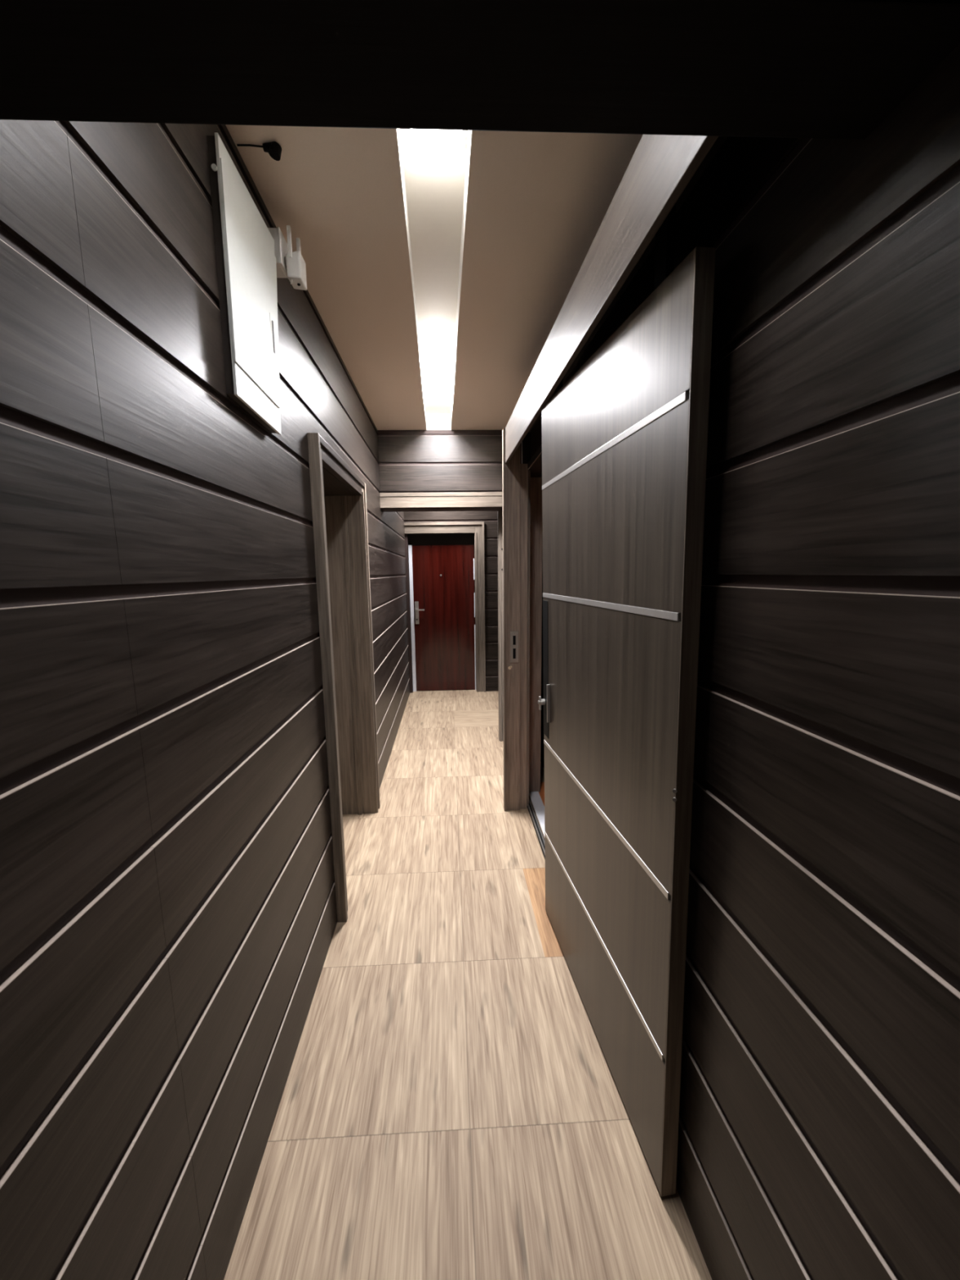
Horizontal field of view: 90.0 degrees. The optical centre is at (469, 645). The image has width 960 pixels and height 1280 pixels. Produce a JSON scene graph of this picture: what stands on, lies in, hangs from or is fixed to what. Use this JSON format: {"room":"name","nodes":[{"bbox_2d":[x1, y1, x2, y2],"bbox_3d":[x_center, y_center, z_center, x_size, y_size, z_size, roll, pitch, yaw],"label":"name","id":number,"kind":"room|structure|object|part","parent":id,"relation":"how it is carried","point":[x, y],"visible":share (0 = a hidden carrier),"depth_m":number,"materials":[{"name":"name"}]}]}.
{"room":"apartment hallway","nodes":[
{"label":"apartment hallway","id":0,"kind":"room"},
{"bbox_2d":[0,119,409,1279],"bbox_3d":[-0.802,-0.217,3.010,0.250,2.748,7.180,-1,9,-2],"label":"wall","id":1,"kind":"structure","parent":0,"point":[168,914],"depth_m":0.87,"materials":[{"name":"laminate"}]},
{"bbox_2d":[206,132,280,435],"bbox_3d":[-0.606,-0.942,1.353,0.036,0.592,0.383,-1,9,-2],"label":"box","id":2,"kind":"object","parent":1,"relation":"attached to","point":[246,264],"visible":1,"depth_m":1.26,"materials":[{"name":"metal"}]},
{"bbox_3d":[-0.596,-0.954,1.349,0.005,0.462,0.379,-1,9,-2],"label":"door","id":3,"kind":"part","parent":2,"relation":"part of","materials":[{"name":"white metal"}]},
{"bbox_2d":[267,226,288,278],"bbox_3d":[-0.617,-1.263,1.548,0.043,0.104,0.084,-1,9,-2],"label":"box","id":4,"kind":"object","parent":1,"relation":"attached to","point":[281,250],"visible":0.66,"depth_m":1.52,"materials":[{"name":"white plastic"}]},
{"bbox_3d":[-0.599,-1.264,1.549,0.007,0.104,0.084,-1,9,-2],"label":"plate","id":5,"kind":"part","parent":4,"relation":"part of","materials":[{"name":"white plastic"}]},
{"bbox_2d":[284,225,306,290],"bbox_3d":[-0.572,-1.257,1.567,0.060,0.169,0.083,-1,9,-2],"label":"wifi extender","id":6,"kind":"object","parent":4,"relation":"attached to","point":[295,264],"visible":0.99,"depth_m":1.54,"materials":[{"name":"white plastic"}]},
{"bbox_2d":[306,432,380,922],"bbox_3d":[-0.757,0.141,2.612,0.295,2.157,1.113,-1,9,-2],"label":"door frame","id":7,"kind":"structure","parent":1,"relation":"in","point":[338,495],"depth_m":2.98,"materials":[{"name":"laminate"}]},
{"bbox_3d":[-0.646,-0.886,2.459,0.043,0.082,1.054,-1,9,-2],"label":"head casing","id":8,"kind":"part","parent":7,"relation":"part of","materials":[{"name":"laminate"}]},
{"bbox_2d":[226,124,642,430],"bbox_3d":[-0.068,-1.634,2.701,1.349,0.125,6.930,-1,9,-2],"label":"ceiling","id":9,"kind":"structure","parent":0,"point":[473,255],"depth_m":1.72,"materials":[{"name":"paint"}]},
{"bbox_2d":[236,141,281,160],"bbox_3d":[-0.566,-1.337,1.296,0.116,0.032,0.032,-1,9,-2],"label":"cable","id":10,"kind":"object","parent":9,"relation":"attached to","point":[273,148],"visible":1,"depth_m":1.29,"materials":[{"name":"black plastic"}]},
{"bbox_2d":[408,128,463,156],"bbox_3d":[-0.081,-1.427,1.036,0.159,0.032,0.840,-1,9,-2],"label":"ceiling light","id":11,"kind":"object","parent":9,"relation":"attached to","point":[435,143],"visible":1,"depth_m":1.40,"materials":[{"name":"white plastic"}]},
{"bbox_2d":[423,355,450,391],"bbox_3d":[-0.203,-1.738,3.089,0.159,0.032,0.500,-1,9,-2],"label":"ceiling light","id":12,"kind":"object","parent":9,"relation":"attached to","point":[437,367],"visible":1,"depth_m":3.02,"materials":[{"name":"white plastic"}]},
{"bbox_2d":[377,430,502,511],"bbox_3d":[-0.220,-1.461,4.047,1.049,0.618,0.208,-1,9,-2],"label":"wall","id":13,"kind":"structure","parent":0,"point":[411,461],"depth_m":3.94,"materials":[{"name":"laminate"}]},
{"bbox_2d":[379,492,502,508],"bbox_3d":[-0.216,-1.217,4.075,1.049,0.117,0.246,-1,9,-2],"label":"trim","id":14,"kind":"structure","parent":13,"relation":"attached to","point":[416,500],"depth_m":3.96,"materials":[{"name":"laminate"}]},
{"bbox_2d":[404,511,498,693],"bbox_3d":[-0.198,-0.733,6.345,1.249,2.748,0.128,-1,9,-2],"label":"wall","id":15,"kind":"structure","parent":0,"point":[489,517],"depth_m":6.27,"materials":[{"name":"laminate"}]},
{"bbox_2d":[404,521,485,692],"bbox_3d":[-0.317,-0.483,6.417,1.035,2.235,0.270,-1,9,-2],"label":"door","id":16,"kind":"structure","parent":15,"relation":"in","point":[446,575],"depth_m":6.39,"materials":[{"name":"laminate"}]},
{"bbox_3d":[-0.659,-0.429,6.378,0.130,0.300,0.052,-1,9,-2],"label":"handle","id":17,"kind":"part","parent":16,"relation":"part of","materials":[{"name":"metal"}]},
{"bbox_3d":[-0.333,-1.505,6.155,0.996,0.134,0.058,-1,9,-2],"label":"head casing","id":18,"kind":"part","parent":16,"relation":"part of","materials":[{"name":"laminate"}]},
{"bbox_3d":[0.144,-0.477,6.332,0.120,2.235,0.060,-1,9,-2],"label":"casing","id":19,"kind":"part","parent":16,"relation":"part of","materials":[{"name":"laminate"}]},
{"bbox_2d":[223,689,711,1279],"bbox_3d":[-0.208,1.129,3.239,1.699,0.001,7.180,-1,9,-2],"label":"floor","id":20,"kind":"structure","parent":0,"point":[451,1106],"depth_m":1.51,"materials":[{"name":"brown wood"}]},
{"bbox_2d":[527,796,545,859],"bbox_3d":[0.435,1.165,2.868,0.038,0.022,1.200,-1,9,-2],"label":"sliding door rail","id":21,"kind":"object","parent":20,"relation":"on","point":[531,811],"visible":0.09,"depth_m":3.01,"materials":[{"name":"grey metal"}]},
{"bbox_2d":[0,0,959,139],"bbox_3d":[-0.028,-0.943,0.501,1.132,0.582,0.155,-1,9,-2],"label":"ceiling","id":22,"kind":"structure","parent":0,"point":[780,68],"depth_m":0.54,"materials":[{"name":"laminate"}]},
{"bbox_2d":[538,782,544,805],"bbox_3d":[1.331,1.219,2.597,1.580,0.032,2.250,-1,9,-2],"label":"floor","id":23,"kind":"structure","parent":0,"point":[541,793],"depth_m":3.51,"materials":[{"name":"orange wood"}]},
{"bbox_2d":[520,44,959,1279],"bbox_3d":[0.513,-0.078,1.970,0.140,2.748,4.971,-1,9,-3],"label":"wall","id":24,"kind":"structure","parent":0,"point":[819,1122],"depth_m":0.73,"materials":[{"name":"laminate"}]},
{"bbox_2d":[502,428,530,811],"bbox_3d":[0.303,-0.095,3.092,0.169,2.450,0.062,-1,9,-2],"label":"trim","id":25,"kind":"structure","parent":24,"relation":"attached to","point":[514,473],"depth_m":3.06,"materials":[{"name":"laminate"}]},
{"bbox_3d":[0.289,0.012,3.080,0.052,0.202,0.006,-1,9,-2],"label":"strike plate","id":26,"kind":"part","parent":25,"relation":"part of","materials":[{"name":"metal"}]},
{"bbox_2d":[526,444,542,807],"bbox_3d":[0.470,0.054,2.742,0.160,2.255,1.300,-1,9,-2],"label":"trim","id":27,"kind":"structure","parent":24,"relation":"attached to","point":[535,526],"depth_m":3.28,"materials":[{"name":"laminate"}]},
{"bbox_2d":[528,791,544,835],"bbox_3d":[0.495,1.166,2.904,0.073,0.008,1.225,-1,9,-2],"label":"trim","id":28,"kind":"structure","parent":24,"relation":"attached to","point":[537,802],"depth_m":3.28,"materials":[{"name":"silver metal"}]},
{"bbox_2d":[505,134,727,463],"bbox_3d":[0.371,-1.032,1.763,0.160,0.200,2.334,-1,9,-4],"label":"trim","id":29,"kind":"structure","parent":24,"relation":"attached to","point":[662,171],"depth_m":1.12,"materials":[{"name":"laminate"}]},
{"bbox_3d":[0.367,-1.091,1.747,0.120,0.038,2.316,-1,9,-2],"label":"door track","id":30,"kind":"object","parent":24,"relation":"attached to","visible":0},
{"bbox_2d":[537,203,715,1196],"bbox_3d":[0.406,0.161,1.572,0.088,2.373,1.071,-2,9,-7],"label":"sliding door","id":31,"kind":"structure","parent":30,"relation":"hanging from","point":[624,439],"depth_m":1.26,"materials":[{"name":"laminate"}]},
{"bbox_3d":[0.317,0.254,2.100,0.031,0.060,0.026,-2,9,-7],"label":"turn knob","id":32,"kind":"part","parent":31,"relation":"part of","materials":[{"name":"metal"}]},
{"bbox_3d":[0.330,0.106,2.062,0.012,0.593,0.076,-2,9,-2],"label":"pull plate","id":33,"kind":"part","parent":31,"relation":"part of","materials":[{"name":"black metal"}]},
{"bbox_3d":[0.334,0.246,2.026,0.012,0.165,0.011,-2,9,-2],"label":"lock plate","id":34,"kind":"part","parent":31,"relation":"part of","materials":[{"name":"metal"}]},
{"bbox_3d":[0.406,-0.607,5.458,0.280,2.748,2.330,-1,9,-2],"label":"wall","id":35,"kind":"structure","parent":0,"visible":0},
{"bbox_2d":[497,511,503,741],"bbox_3d":[0.295,-0.141,4.439,0.053,2.135,0.054,-1,9,-2],"label":"trim","id":36,"kind":"structure","parent":35,"relation":"attached to","point":[500,513],"depth_m":4.41,"materials":[{"name":"laminate"}]}
]}

